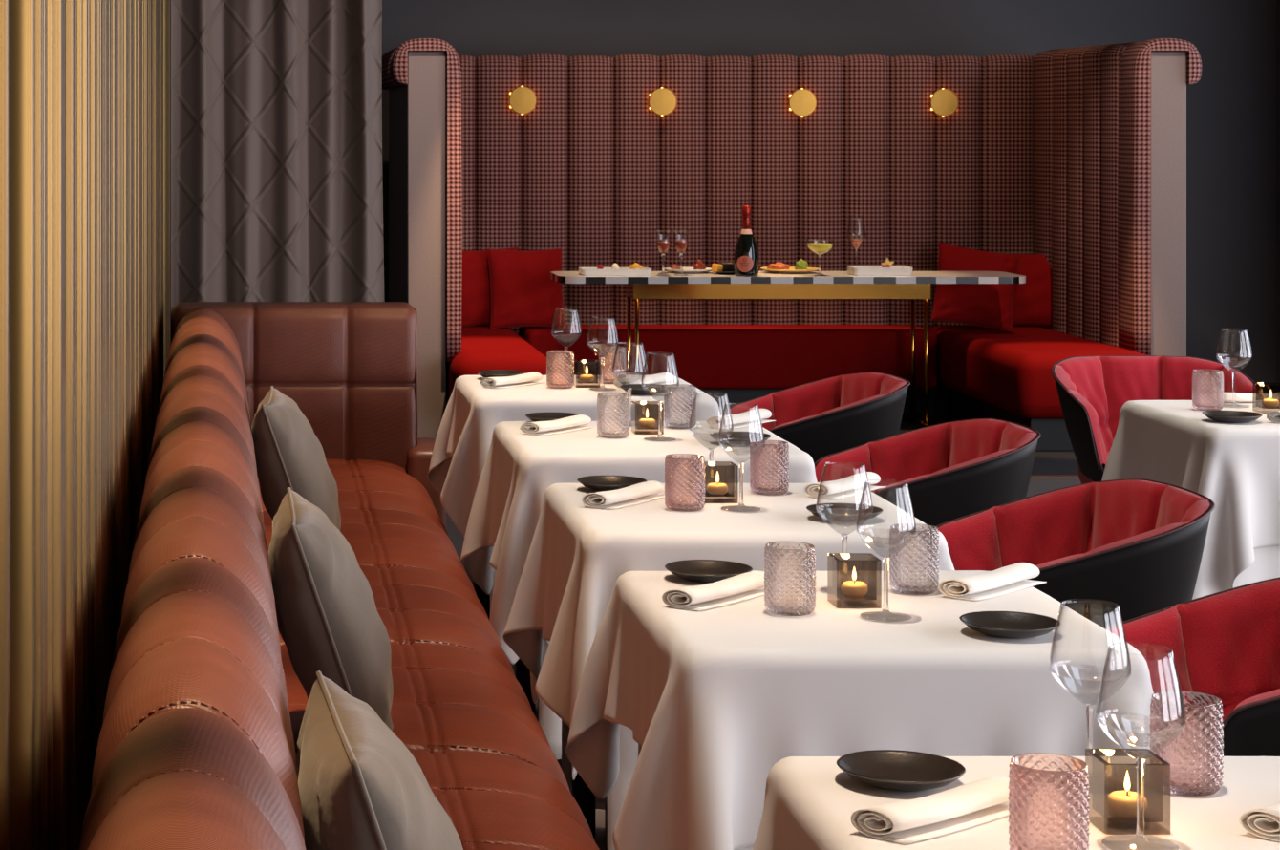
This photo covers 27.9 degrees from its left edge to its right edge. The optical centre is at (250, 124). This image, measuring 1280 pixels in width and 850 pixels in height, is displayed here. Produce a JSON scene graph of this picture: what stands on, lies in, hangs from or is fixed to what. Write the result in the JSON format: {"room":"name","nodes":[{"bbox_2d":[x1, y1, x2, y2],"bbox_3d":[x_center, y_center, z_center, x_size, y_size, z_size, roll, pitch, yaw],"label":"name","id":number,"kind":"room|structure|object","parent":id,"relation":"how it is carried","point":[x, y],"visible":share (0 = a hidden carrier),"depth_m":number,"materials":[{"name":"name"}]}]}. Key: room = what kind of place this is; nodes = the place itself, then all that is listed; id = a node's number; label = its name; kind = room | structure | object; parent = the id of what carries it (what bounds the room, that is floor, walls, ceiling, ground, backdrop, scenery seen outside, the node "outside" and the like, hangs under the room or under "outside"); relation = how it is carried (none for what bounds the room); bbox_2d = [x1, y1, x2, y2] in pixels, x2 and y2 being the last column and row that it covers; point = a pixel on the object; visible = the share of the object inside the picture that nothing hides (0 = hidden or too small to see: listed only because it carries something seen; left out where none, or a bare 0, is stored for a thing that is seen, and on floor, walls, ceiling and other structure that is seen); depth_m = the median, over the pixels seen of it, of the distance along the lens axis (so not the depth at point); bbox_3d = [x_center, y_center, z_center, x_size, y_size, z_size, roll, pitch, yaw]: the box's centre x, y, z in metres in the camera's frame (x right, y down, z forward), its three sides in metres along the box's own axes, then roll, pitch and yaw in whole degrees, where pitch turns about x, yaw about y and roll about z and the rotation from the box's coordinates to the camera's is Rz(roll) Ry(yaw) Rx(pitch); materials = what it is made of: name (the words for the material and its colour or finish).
{"room":"restaurant","nodes":[
{"label":"restaurant","id":0,"kind":"room"},
{"bbox_2d":[0,0,170,849],"bbox_3d":[-0.256,-0.122,3.250,0.112,3.300,12.903,0,0,-1],"label":"wall","id":1,"kind":"structure","parent":0,"point":[85,85],"depth_m":2.81,"materials":[{"name":"gold metal"}]},
{"bbox_2d":[446,477,1081,849],"bbox_3d":[2.375,1.578,3.850,7.150,0.100,14.100,0,0,0],"label":"floor","id":2,"kind":"structure","parent":0,"point":[1036,485],"depth_m":9.64,"materials":[{"name":"grey carpet"}]},
{"bbox_2d":[78,301,599,849],"bbox_3d":[0.181,1.053,4.915,0.877,0.950,6.830,0,0,0],"label":"leather sofa","id":3,"kind":"object","parent":2,"relation":"on","point":[205,702],"visible":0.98,"depth_m":4.38,"materials":[{"name":"brown"}]},
{"bbox_2d":[251,385,341,531],"bbox_3d":[0.112,0.868,6.160,0.223,0.412,0.442,0,0,0],"label":"cushion","id":4,"kind":"object","parent":3,"relation":"on","point":[288,451],"visible":0.69,"depth_m":5.99,"materials":[{"name":"grey fabric"}]},
{"bbox_2d":[267,487,393,731],"bbox_3d":[0.138,0.868,4.380,0.223,0.412,0.435,0,0,0],"label":"cushion","id":5,"kind":"object","parent":3,"relation":"on","point":[329,621],"visible":0.79,"depth_m":4.20,"materials":[{"name":"grey fabric"}]},
{"bbox_2d":[297,670,463,849],"bbox_3d":[0.163,0.868,2.840,0.221,0.413,0.442,0,0,0],"label":"cushion","id":6,"kind":"object","parent":3,"relation":"on","point":[360,786],"visible":0.98,"depth_m":2.71,"materials":[{"name":"grey fabric"}]},
{"bbox_2d":[472,580,490,618],"bbox_3d":[0.983,1.159,7.490,0.650,0.738,0.650,0,0,0],"label":"dining table","id":7,"kind":"object","parent":2,"relation":"on","point":[484,599],"visible":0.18,"depth_m":7.74,"materials":[{"name":"brown wood"}]},
{"bbox_2d":[427,375,720,538],"bbox_3d":[0.986,1.022,7.484,0.897,0.491,0.885,0,0,0],"label":"tablecloth","id":8,"kind":"object","parent":7,"relation":"on","point":[472,413],"visible":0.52,"depth_m":7.16,"materials":[{"name":"white fabric"}]},
{"bbox_2d":[477,369,525,378],"bbox_3d":[0.766,0.766,7.689,0.148,0.020,0.148,0,0,24],"label":"plate","id":9,"kind":"object","parent":8,"relation":"on","point":[490,373],"visible":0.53,"depth_m":7.73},
{"bbox_2d":[480,371,546,388],"bbox_3d":[0.784,0.761,7.495,0.070,0.031,0.243,0,0,44],"label":"rolled napkin","id":10,"kind":"object","parent":8,"relation":"on","point":[529,378],"visible":1,"depth_m":7.47,"materials":[{"name":"white fabric"}]},
{"bbox_2d":[573,360,600,387],"bbox_3d":[0.996,0.738,7.460,0.072,0.076,0.072,0,0,0],"label":"candle holder","id":11,"kind":"object","parent":8,"relation":"on","point":[597,362],"visible":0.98,"depth_m":7.46,"materials":[{"name":"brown glass"}]},
{"bbox_2d":[613,372,676,388],"bbox_3d":[1.176,0.761,7.481,0.243,0.031,0.070,0,0,-45],"label":"rolled napkin","id":12,"kind":"object","parent":8,"relation":"on","point":[662,378],"visible":0.88,"depth_m":7.47,"materials":[{"name":"white fabric"}]},
{"bbox_2d":[619,384,671,395],"bbox_3d":[1.139,0.766,7.267,0.148,0.020,0.148,0,0,-13],"label":"plate","id":13,"kind":"object","parent":8,"relation":"on","point":[637,389],"visible":0.94,"depth_m":7.25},
{"bbox_2d":[514,659,561,767],"bbox_3d":[0.983,1.159,6.276,0.650,0.738,0.650,0,0,0],"label":"dining table","id":14,"kind":"object","parent":2,"relation":"on","point":[522,672],"visible":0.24,"depth_m":6.52,"materials":[{"name":"brown wood"}]},
{"bbox_2d":[510,661,561,759],"bbox_3d":[1.010,1.139,6.276,0.664,0.703,0.729,0,0,0],"label":"undercloth","id":15,"kind":"object","parent":14,"relation":"on","point":[550,723],"visible":0.04,"depth_m":5.92,"materials":[{"name":"white fabric"}]},
{"bbox_2d":[460,421,817,663],"bbox_3d":[0.980,1.022,6.276,0.880,0.490,0.880,0,0,0],"label":"tablecloth","id":16,"kind":"object","parent":14,"relation":"on","point":[519,467],"visible":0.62,"depth_m":5.96,"materials":[{"name":"white fabric"}]},
{"bbox_2d":[525,412,577,422],"bbox_3d":[0.789,0.766,6.547,0.148,0.020,0.148,0,0,-20],"label":"plate","id":17,"kind":"object","parent":16,"relation":"on","point":[534,416],"visible":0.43,"depth_m":6.60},
{"bbox_2d":[520,414,594,435],"bbox_3d":[0.781,0.761,6.381,0.070,0.031,0.243,0,0,43],"label":"rolled napkin","id":18,"kind":"object","parent":16,"relation":"on","point":[574,422],"visible":1,"depth_m":6.35,"materials":[{"name":"white fabric"}]},
{"bbox_2d":[612,341,647,426],"bbox_3d":[0.981,0.670,6.514,0.092,0.213,0.092,0,0,-16],"label":"wine glass","id":19,"kind":"object","parent":16,"relation":"on","point":[629,389],"visible":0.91,"depth_m":6.51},
{"bbox_2d":[631,401,663,434],"bbox_3d":[0.998,0.738,6.341,0.072,0.076,0.072,0,0,0],"label":"candle holder","id":20,"kind":"object","parent":16,"relation":"on","point":[633,404],"visible":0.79,"depth_m":6.33,"materials":[{"name":"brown glass"}]},
{"bbox_2d":[639,408,656,428],"bbox_3d":[0.998,0.739,6.341,0.043,0.049,0.043,0,0,0],"label":"candle","id":21,"kind":"object","parent":20,"relation":"in","point":[647,423],"visible":1,"depth_m":6.33,"materials":[{"name":"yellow wax"}]},
{"bbox_2d":[640,351,679,441],"bbox_3d":[1.009,0.670,6.210,0.092,0.213,0.092,0,0,-11],"label":"wine glass","id":22,"kind":"object","parent":16,"relation":"on","point":[659,437],"visible":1,"depth_m":6.21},
{"bbox_2d":[663,384,696,428],"bbox_3d":[1.100,0.723,6.452,0.082,0.107,0.082,0,0,26],"label":"tumbler","id":23,"kind":"object","parent":16,"relation":"on","point":[672,384],"visible":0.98,"depth_m":6.45,"materials":[{"name":"clear glass"}]},
{"bbox_2d":[709,431,770,445],"bbox_3d":[1.192,0.766,6.135,0.148,0.020,0.148,0,0,19],"label":"plate","id":24,"kind":"object","parent":16,"relation":"on","point":[727,437],"visible":0.97,"depth_m":6.15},
{"bbox_2d":[706,408,776,428],"bbox_3d":[1.273,0.761,6.519,0.070,0.031,0.243,0,0,43],"label":"rolled napkin","id":25,"kind":"object","parent":16,"relation":"on","point":[750,417],"visible":0.98,"depth_m":6.48,"materials":[{"name":"white fabric"}]},
{"bbox_2d":[569,727,607,849],"bbox_3d":[0.983,1.159,5.140,0.650,0.738,0.650,0,0,0],"label":"dining table","id":26,"kind":"object","parent":2,"relation":"on","point":[584,797],"visible":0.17,"depth_m":5.38,"materials":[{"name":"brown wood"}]},
{"bbox_2d":[561,720,638,849],"bbox_3d":[1.010,1.139,5.140,0.664,0.703,0.729,0,0,0],"label":"undercloth","id":27,"kind":"object","parent":26,"relation":"on","point":[629,748],"visible":0.05,"depth_m":4.79,"materials":[{"name":"white fabric"}]},
{"bbox_2d":[502,483,954,780],"bbox_3d":[0.978,1.023,5.147,0.884,0.493,0.876,0,0,0],"label":"tablecloth","id":28,"kind":"object","parent":26,"relation":"on","point":[578,552],"visible":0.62,"depth_m":4.84,"materials":[{"name":"white fabric"}]},
{"bbox_2d":[576,475,647,490],"bbox_3d":[0.769,0.766,5.357,0.148,0.020,0.148,0,0,28],"label":"plate","id":29,"kind":"object","parent":28,"relation":"on","point":[594,482],"visible":0.73,"depth_m":5.39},
{"bbox_2d":[581,480,669,509],"bbox_3d":[0.774,0.761,5.179,0.070,0.031,0.243,0,0,41],"label":"rolled napkin","id":30,"kind":"object","parent":28,"relation":"on","point":[642,492],"visible":0.99,"depth_m":5.15,"materials":[{"name":"white fabric"}]},
{"bbox_2d":[664,453,705,511],"bbox_3d":[0.876,0.723,5.085,0.082,0.107,0.082,0,0,26],"label":"tumbler","id":31,"kind":"object","parent":28,"relation":"on","point":[667,457],"visible":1,"depth_m":5.08,"materials":[{"name":"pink glass"}]},
{"bbox_2d":[688,390,733,495],"bbox_3d":[0.968,0.670,5.295,0.092,0.213,0.092,0,0,14],"label":"wine glass","id":32,"kind":"object","parent":28,"relation":"on","point":[711,451],"visible":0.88,"depth_m":5.29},
{"bbox_2d":[688,390,733,430],"bbox_3d":[0.968,0.623,5.295,0.092,0.119,0.092,0,0,-40],"label":"bowl","id":33,"kind":"object","parent":32,"relation":"on","point":[702,391],"depth_m":5.30,"materials":[{"name":"clear glass"}]},
{"bbox_2d":[697,461,738,503],"bbox_3d":[0.963,0.738,5.198,0.072,0.076,0.072,0,0,0],"label":"candle holder","id":34,"kind":"object","parent":28,"relation":"on","point":[734,468],"visible":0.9,"depth_m":5.19,"materials":[{"name":"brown glass"}]},
{"bbox_2d":[706,472,727,495],"bbox_3d":[0.963,0.739,5.198,0.043,0.049,0.043,0,0,0],"label":"candle","id":35,"kind":"object","parent":34,"relation":"in","point":[715,489],"visible":1,"depth_m":5.18,"materials":[{"name":"yellow wax"}]},
{"bbox_2d":[718,402,764,511],"bbox_3d":[0.990,0.670,5.085,0.092,0.213,0.092,0,0,-40],"label":"wine glass","id":36,"kind":"object","parent":28,"relation":"on","point":[740,507],"visible":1,"depth_m":5.08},
{"bbox_2d":[718,402,764,443],"bbox_3d":[0.990,0.623,5.085,0.092,0.119,0.092,0,0,40],"label":"bowl","id":37,"kind":"object","parent":36,"relation":"on","point":[727,402],"depth_m":5.08,"materials":[{"name":"clear glass"}]},
{"bbox_2d":[749,440,789,494],"bbox_3d":[1.093,0.723,5.309,0.082,0.107,0.082,0,0,32],"label":"tumbler","id":38,"kind":"object","parent":28,"relation":"on","point":[752,443],"visible":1,"depth_m":5.30,"materials":[{"name":"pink glass"}]},
{"bbox_2d":[803,471,886,499],"bbox_3d":[1.256,0.761,5.314,0.070,0.031,0.243,0,0,43],"label":"rolled napkin","id":39,"kind":"object","parent":28,"relation":"on","point":[852,485],"visible":0.99,"depth_m":5.28,"materials":[{"name":"white fabric"}]},
{"bbox_2d":[806,503,883,521],"bbox_3d":[1.169,0.766,4.962,0.148,0.020,0.148,0,0,-20],"label":"plate","id":40,"kind":"object","parent":28,"relation":"on","point":[838,512],"visible":0.98,"depth_m":4.99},
{"bbox_2d":[724,371,910,464],"bbox_3d":[1.692,1.143,7.490,0.495,0.777,0.620,0,0,0],"label":"tub chair","id":41,"kind":"object","parent":2,"relation":"on","point":[826,416],"visible":0.38,"depth_m":7.26,"materials":[{"name":"fabric"}]},
{"bbox_2d":[814,418,1040,528],"bbox_3d":[1.692,1.143,6.276,0.495,0.777,0.620,0,0,0],"label":"tub chair","id":42,"kind":"object","parent":2,"relation":"on","point":[952,470],"visible":0.44,"depth_m":6.25,"materials":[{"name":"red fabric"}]},
{"bbox_2d":[933,478,1215,628],"bbox_3d":[1.692,1.143,5.170,0.495,0.777,0.620,0,0,0],"label":"tub chair","id":43,"kind":"object","parent":2,"relation":"on","point":[1137,545],"visible":0.54,"depth_m":5.27,"materials":[{"name":"red fabric"}]},
{"bbox_2d":[1051,355,1264,484],"bbox_3d":[2.860,1.143,7.972,0.620,0.777,0.495,0,0,0],"label":"tub chair","id":44,"kind":"object","parent":2,"relation":"on","point":[1093,391],"visible":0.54,"depth_m":8.12,"materials":[{"name":"red fabric"}]},
{"bbox_2d":[1105,576,1279,756],"bbox_3d":[1.682,1.143,4.060,0.495,0.777,0.620,0,0,0],"label":"tub chair","id":45,"kind":"object","parent":2,"relation":"on","point":[1225,645],"visible":0.5,"depth_m":4.29,"materials":[{"name":"red fabric"}]},
{"bbox_3d":[0.983,1.159,4.066,0.650,0.738,0.650,0,0,0],"label":"dining table","id":46,"kind":"object","parent":2,"relation":"on","visible":0},
{"bbox_2d":[565,570,1174,849],"bbox_3d":[0.986,1.022,4.059,0.897,0.491,0.885,0,0,0],"label":"tablecloth","id":47,"kind":"object","parent":46,"relation":"on","point":[713,699],"visible":0.7,"depth_m":3.72,"materials":[{"name":"white fabric"}]},
{"bbox_2d":[664,559,752,582],"bbox_3d":[0.783,0.766,4.305,0.148,0.020,0.148,0,0,-25],"label":"plate","id":48,"kind":"object","parent":47,"relation":"on","point":[694,570],"visible":0.87,"depth_m":4.34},
{"bbox_2d":[661,571,778,611],"bbox_3d":[0.771,0.761,4.116,0.243,0.031,0.070,0,0,-44],"label":"rolled napkin","id":49,"kind":"object","parent":47,"relation":"on","point":[747,586],"visible":0.98,"depth_m":4.09,"materials":[{"name":"white fabric"}]},
{"bbox_2d":[764,541,816,616],"bbox_3d":[0.858,0.723,4.010,0.082,0.107,0.082,0,0,-23],"label":"tumbler","id":50,"kind":"object","parent":47,"relation":"on","point":[782,613],"visible":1,"depth_m":4.00,"materials":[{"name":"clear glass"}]},
{"bbox_2d":[815,460,873,593],"bbox_3d":[0.987,0.670,4.191,0.092,0.213,0.092,0,0,40],"label":"wine glass","id":51,"kind":"object","parent":47,"relation":"on","point":[843,536],"visible":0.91,"depth_m":4.19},
{"bbox_2d":[815,460,873,513],"bbox_3d":[0.987,0.623,4.191,0.092,0.119,0.092,0,0,44],"label":"bowl","id":52,"kind":"object","parent":51,"relation":"on","point":[835,460],"depth_m":4.19,"materials":[{"name":"clear glass"}]},
{"bbox_2d":[827,553,881,608],"bbox_3d":[0.977,0.738,4.078,0.072,0.076,0.072,0,0,0],"label":"candle holder","id":53,"kind":"object","parent":47,"relation":"on","point":[874,593],"visible":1,"depth_m":4.07,"materials":[{"name":"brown glass"}]},
{"bbox_2d":[840,566,868,597],"bbox_3d":[0.977,0.739,4.078,0.043,0.049,0.043,0,0,0],"label":"candle","id":54,"kind":"object","parent":53,"relation":"in","point":[854,588],"visible":1,"depth_m":4.06,"materials":[{"name":"yellow wax"}]},
{"bbox_2d":[855,479,916,621],"bbox_3d":[1.001,0.670,3.971,0.092,0.213,0.092,0,0,-9],"label":"wine glass","id":55,"kind":"object","parent":47,"relation":"on","point":[885,615],"visible":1,"depth_m":3.97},
{"bbox_2d":[855,479,916,535],"bbox_3d":[1.001,0.623,3.971,0.092,0.119,0.092,0,0,-18],"label":"bowl","id":56,"kind":"object","parent":55,"relation":"on","point":[868,480],"depth_m":3.98,"materials":[{"name":"clear glass"}]},
{"bbox_2d":[888,523,939,595],"bbox_3d":[1.103,0.723,4.191,0.082,0.107,0.082,0,0,26],"label":"tumbler","id":57,"kind":"object","parent":47,"relation":"on","point":[905,586],"visible":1,"depth_m":4.18,"materials":[{"name":"clear glass"}]},
{"bbox_2d":[938,562,1046,600],"bbox_3d":[1.240,0.761,4.201,0.243,0.031,0.070,0,0,-43],"label":"rolled napkin","id":58,"kind":"object","parent":47,"relation":"on","point":[1012,578],"visible":1,"depth_m":4.17,"materials":[{"name":"white fabric"}]},
{"bbox_2d":[959,611,1060,638],"bbox_3d":[1.158,0.766,3.845,0.148,0.020,0.148,0,0,-10],"label":"plate","id":59,"kind":"object","parent":47,"relation":"on","point":[997,624],"visible":0.99,"depth_m":3.87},
{"bbox_3d":[2.800,1.159,6.780,0.650,0.738,0.650,0,0,0],"label":"dining table","id":60,"kind":"object","parent":2,"relation":"on","visible":0},
{"bbox_2d":[1101,400,1279,599],"bbox_3d":[2.797,1.022,6.780,0.880,0.490,0.880,0,0,0],"label":"tablecloth","id":61,"kind":"object","parent":60,"relation":"on","point":[1236,466],"visible":0.68,"depth_m":6.43,"materials":[{"name":"white fabric"}]},
{"bbox_2d":[1192,369,1223,410],"bbox_3d":[2.603,0.723,6.853,0.082,0.107,0.082,0,0,-18],"label":"tumbler","id":62,"kind":"object","parent":61,"relation":"on","point":[1193,370],"visible":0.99,"depth_m":6.85,"materials":[{"name":"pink glass"}]},
{"bbox_2d":[1201,410,1262,423],"bbox_3d":[2.566,0.766,6.589,0.148,0.020,0.148,0,0,6],"label":"plate","id":63,"kind":"object","parent":61,"relation":"on","point":[1230,416],"visible":1,"depth_m":6.58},
{"bbox_2d":[1216,328,1252,407],"bbox_3d":[2.705,0.670,6.935,0.092,0.213,0.092,0,0,19],"label":"wine glass","id":64,"kind":"object","parent":61,"relation":"on","point":[1233,404],"visible":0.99,"depth_m":6.93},
{"bbox_2d":[1212,392,1278,405],"bbox_3d":[2.805,0.761,7.005,0.243,0.031,0.070,0,0,0],"label":"rolled napkin","id":65,"kind":"object","parent":61,"relation":"on","point":[1241,398],"visible":0.59,"depth_m":6.99,"materials":[{"name":"white fabric"}]},
{"bbox_2d":[1252,382,1279,413],"bbox_3d":[2.751,0.738,6.799,0.072,0.076,0.072,0,0,0],"label":"candle holder","id":66,"kind":"object","parent":61,"relation":"on","point":[1257,389],"visible":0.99,"depth_m":6.80,"materials":[{"name":"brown glass"}]},
{"bbox_2d":[1233,545,1279,587],"bbox_3d":[2.827,1.139,6.780,0.664,0.703,0.729,0,0,0],"label":"undercloth","id":67,"kind":"object","parent":60,"relation":"on","point":[1266,565],"visible":0.16,"depth_m":6.45,"materials":[{"name":"white fabric"}]},
{"bbox_3d":[0.983,1.159,2.776,0.650,0.738,0.650,0,0,0],"label":"dining table","id":68,"kind":"object","parent":2,"relation":"on","visible":0},
{"bbox_2d":[752,756,1279,849],"bbox_3d":[0.978,1.023,2.783,0.884,0.493,0.876,0,0,0],"label":"tablecloth","id":69,"kind":"object","parent":68,"relation":"on","point":[810,802],"visible":0.64,"depth_m":2.91,"materials":[{"name":"white fabric"}]},
{"bbox_2d":[836,749,965,790],"bbox_3d":[0.767,0.766,2.974,0.148,0.020,0.148,0,0,34],"label":"plate","id":70,"kind":"object","parent":69,"relation":"on","point":[896,770],"visible":1,"depth_m":3.00,"materials":[{"name":"ceramic"}]},
{"bbox_2d":[850,776,1034,844],"bbox_3d":[0.774,0.761,2.806,0.243,0.031,0.070,0,0,-36],"label":"rolled napkin","id":71,"kind":"object","parent":69,"relation":"on","point":[977,802],"visible":0.98,"depth_m":2.78,"materials":[{"name":"white fabric"}]},
{"bbox_2d":[1007,752,1089,849],"bbox_3d":[0.838,0.723,2.647,0.082,0.107,0.082,0,0,-34],"label":"tumbler","id":72,"kind":"object","parent":69,"relation":"on","point":[1082,771],"visible":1,"depth_m":2.64,"materials":[{"name":"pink glass"}]},
{"bbox_2d":[1048,598,1130,793],"bbox_3d":[0.986,0.670,2.961,0.092,0.213,0.092,0,0,-7],"label":"wine glass","id":73,"kind":"object","parent":69,"relation":"on","point":[1069,782],"visible":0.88,"depth_m":2.96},
{"bbox_2d":[1048,598,1130,676],"bbox_3d":[0.986,0.623,2.961,0.092,0.119,0.092,0,0,-43],"label":"bowl","id":74,"kind":"object","parent":73,"relation":"on","point":[1072,599],"depth_m":2.97,"materials":[{"name":"clear glass"}]},
{"bbox_2d":[1085,748,1170,834],"bbox_3d":[0.970,0.738,2.790,0.072,0.076,0.072,0,0,0],"label":"candle holder","id":75,"kind":"object","parent":69,"relation":"on","point":[1157,815],"visible":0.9,"depth_m":2.78,"materials":[{"name":"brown glass"}]},
{"bbox_2d":[1109,771,1147,817],"bbox_3d":[0.970,0.739,2.790,0.043,0.049,0.043,0,0,0],"label":"candle","id":76,"kind":"object","parent":75,"relation":"in","point":[1123,803],"visible":0.88,"depth_m":2.78,"materials":[{"name":"yellow wax"}]},
{"bbox_2d":[1095,642,1186,849],"bbox_3d":[0.957,0.670,2.711,0.092,0.213,0.092,0,0,-37],"label":"wine glass","id":77,"kind":"object","parent":69,"relation":"on","point":[1140,841],"visible":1,"depth_m":2.71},
{"bbox_2d":[1095,642,1186,728],"bbox_3d":[0.957,0.623,2.711,0.092,0.119,0.092,0,0,-14],"label":"bowl","id":78,"kind":"object","parent":77,"relation":"on","point":[1117,643],"depth_m":2.70,"materials":[{"name":"clear glass"}]},
{"bbox_2d":[1149,690,1223,796],"bbox_3d":[1.093,0.723,2.944,0.082,0.107,0.082,0,0,7],"label":"tumbler","id":79,"kind":"object","parent":69,"relation":"on","point":[1200,792],"visible":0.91,"depth_m":2.93,"materials":[{"name":"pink glass"}]},
{"bbox_2d":[1239,804,1279,841],"bbox_3d":[1.198,0.761,2.801,0.243,0.031,0.070,0,0,-35],"label":"rolled napkin","id":80,"kind":"object","parent":69,"relation":"on","point":[1264,822],"visible":1,"depth_m":2.74,"materials":[{"name":"white fabric"}]},
{"bbox_2d":[381,0,1276,393],"bbox_3d":[2.375,-0.172,14.375,7.150,3.400,0.150,0,0,0],"label":"wall","id":81,"kind":"structure","parent":0,"point":[1231,109],"depth_m":14.30,"materials":[{"name":"grey paint"}]},
{"bbox_2d":[898,416,1078,474],"bbox_3d":[2.375,1.578,12.670,7.150,0.100,3.460,0,0,0],"label":"floor","id":82,"kind":"structure","parent":0,"point":[1045,461],"depth_m":11.54,"materials":[{"name":"carpet"}]},
{"bbox_2d":[550,271,1025,426],"bbox_3d":[2.730,1.147,12.880,2.356,0.763,0.520,0,0,0],"label":"marble table","id":83,"kind":"object","parent":82,"relation":"on","point":[710,285],"visible":0.86,"depth_m":12.71,"materials":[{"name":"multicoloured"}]},
{"bbox_2d":[578,267,651,276],"bbox_3d":[1.851,0.748,12.800,0.352,0.034,0.170,0,0,0],"label":"serving tray","id":84,"kind":"object","parent":83,"relation":"on","point":[585,271],"visible":1,"depth_m":12.72,"materials":[{"name":"white ceramic"}]},
{"bbox_2d":[653,229,670,276],"bbox_3d":[2.081,0.648,12.700,0.100,0.234,0.100,0,0,32],"label":"goblet","id":85,"kind":"object","parent":83,"relation":"on","point":[663,246],"visible":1,"depth_m":12.68,"materials":[{"name":"clear glass"}]},
{"bbox_2d":[672,229,687,276],"bbox_3d":[2.176,0.648,12.740,0.100,0.234,0.100,0,0,-18],"label":"goblet","id":86,"kind":"object","parent":83,"relation":"on","point":[680,245],"visible":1,"depth_m":12.72,"materials":[{"name":"clear glass"}]},
{"bbox_2d":[664,266,711,273],"bbox_3d":[2.263,0.753,12.990,0.256,0.022,0.256,0,0,0],"label":"serving plate","id":87,"kind":"object","parent":83,"relation":"on","point":[687,269],"visible":0.76,"depth_m":12.90,"materials":[{"name":"white ceramic"}]},
{"bbox_2d":[734,205,758,277],"bbox_3d":[2.497,0.586,12.689,0.120,0.357,0.122,0,0,0],"label":"champagne bottle","id":88,"kind":"object","parent":83,"relation":"on","point":[746,250],"visible":1,"depth_m":12.65,"materials":[{"name":"black"}]},
{"bbox_2d":[760,266,818,274],"bbox_3d":[2.778,0.752,12.980,0.300,0.024,0.300,0,0,0],"label":"serving plate","id":89,"kind":"object","parent":83,"relation":"on","point":[791,270],"visible":0.85,"depth_m":12.88,"materials":[{"name":"brown"}]},
{"bbox_2d":[806,238,833,276],"bbox_3d":[2.873,0.673,12.720,0.134,0.183,0.134,0,0,0],"label":"coupe","id":90,"kind":"object","parent":83,"relation":"on","point":[819,248],"visible":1,"depth_m":12.69,"materials":[{"name":"clear glass"}]},
{"bbox_2d":[847,265,912,276],"bbox_3d":[3.195,0.744,12.800,0.299,0.042,0.170,0,0,0],"label":"serving tray","id":91,"kind":"object","parent":83,"relation":"on","point":[856,270],"visible":1,"depth_m":12.72,"materials":[{"name":"white ceramic"}]},
{"bbox_2d":[381,38,1201,449],"bbox_3d":[2.603,0.558,12.760,3.855,1.939,2.080,0,0,0],"label":"booth","id":92,"kind":"object","parent":82,"relation":"on","point":[1076,158],"visible":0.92,"depth_m":13.54,"materials":[{"name":"red fabric"}]},
{"bbox_2d":[461,247,517,327],"bbox_3d":[1.231,0.872,13.382,0.435,0.430,0.155,0,0,-11],"label":"cushion","id":93,"kind":"object","parent":92,"relation":"on","point":[476,296],"visible":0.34,"depth_m":13.31,"materials":[{"name":"fabric"}]},
{"bbox_2d":[509,85,536,114],"bbox_3d":[1.460,-0.128,13.525,0.148,0.154,0.045,0,0,0],"label":"wall sconce","id":94,"kind":"object","parent":92,"relation":"attached to","point":[522,99],"visible":1,"depth_m":13.50,"materials":[{"name":"gold metal"}]},
{"bbox_2d":[487,248,566,328],"bbox_3d":[1.454,0.865,13.280,0.405,0.416,0.169,0,0,-7],"label":"cushion","id":95,"kind":"object","parent":92,"relation":"on","point":[522,291],"visible":0.98,"depth_m":13.23,"materials":[{"name":"fabric"}]},
{"bbox_2d":[648,87,676,115],"bbox_3d":[2.210,-0.120,13.525,0.148,0.154,0.045,0,0,0],"label":"wall sconce","id":96,"kind":"object","parent":92,"relation":"attached to","point":[662,101],"visible":1,"depth_m":13.50,"materials":[{"name":"gold metal"}]},
{"bbox_2d":[789,88,816,117],"bbox_3d":[2.960,-0.115,13.525,0.148,0.154,0.045,0,0,0],"label":"wall sconce","id":97,"kind":"object","parent":92,"relation":"attached to","point":[802,102],"visible":1,"depth_m":13.50,"materials":[{"name":"gold metal"}]},
{"bbox_2d":[930,88,958,117],"bbox_3d":[3.718,-0.115,13.525,0.148,0.154,0.045,0,0,0],"label":"wall sconce","id":98,"kind":"object","parent":92,"relation":"attached to","point":[944,102],"visible":1,"depth_m":13.50,"materials":[{"name":"gold metal"}]},
{"bbox_2d":[931,241,1019,329],"bbox_3d":[3.816,0.860,13.271,0.488,0.474,0.182,0,0,0],"label":"cushion","id":99,"kind":"object","parent":92,"relation":"on","point":[990,306],"visible":0.94,"depth_m":13.21,"materials":[{"name":"fabric"}]},
{"bbox_2d":[1006,253,1052,327],"bbox_3d":[4.138,0.881,13.371,0.402,0.407,0.166,0,0,10],"label":"cushion","id":100,"kind":"object","parent":92,"relation":"on","point":[1033,300],"visible":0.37,"depth_m":13.31,"materials":[{"name":"fabric"}]},
{"bbox_2d":[1276,0,1279,392],"bbox_3d":[5.885,-0.122,5.550,0.130,3.300,17.500,0,0,0],"label":"wall","id":101,"kind":"structure","parent":0,"point":[1277,1],"depth_m":14.29,"materials":[{"name":"grey paint"}]},
{"bbox_3d":[2.375,-1.822,5.625,7.150,0.100,17.650,0,0,0],"label":"ceiling","id":102,"kind":"structure","parent":0,"visible":0},
{"bbox_2d":[170,0,383,309],"bbox_3d":[0.050,-0.119,10.391,1.100,3.253,0.121,0,0,1],"label":"curtain","id":103,"kind":"object","parent":102,"relation":"hanging from","point":[277,196],"visible":0.48,"depth_m":10.40,"materials":[{"name":"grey fabric"}]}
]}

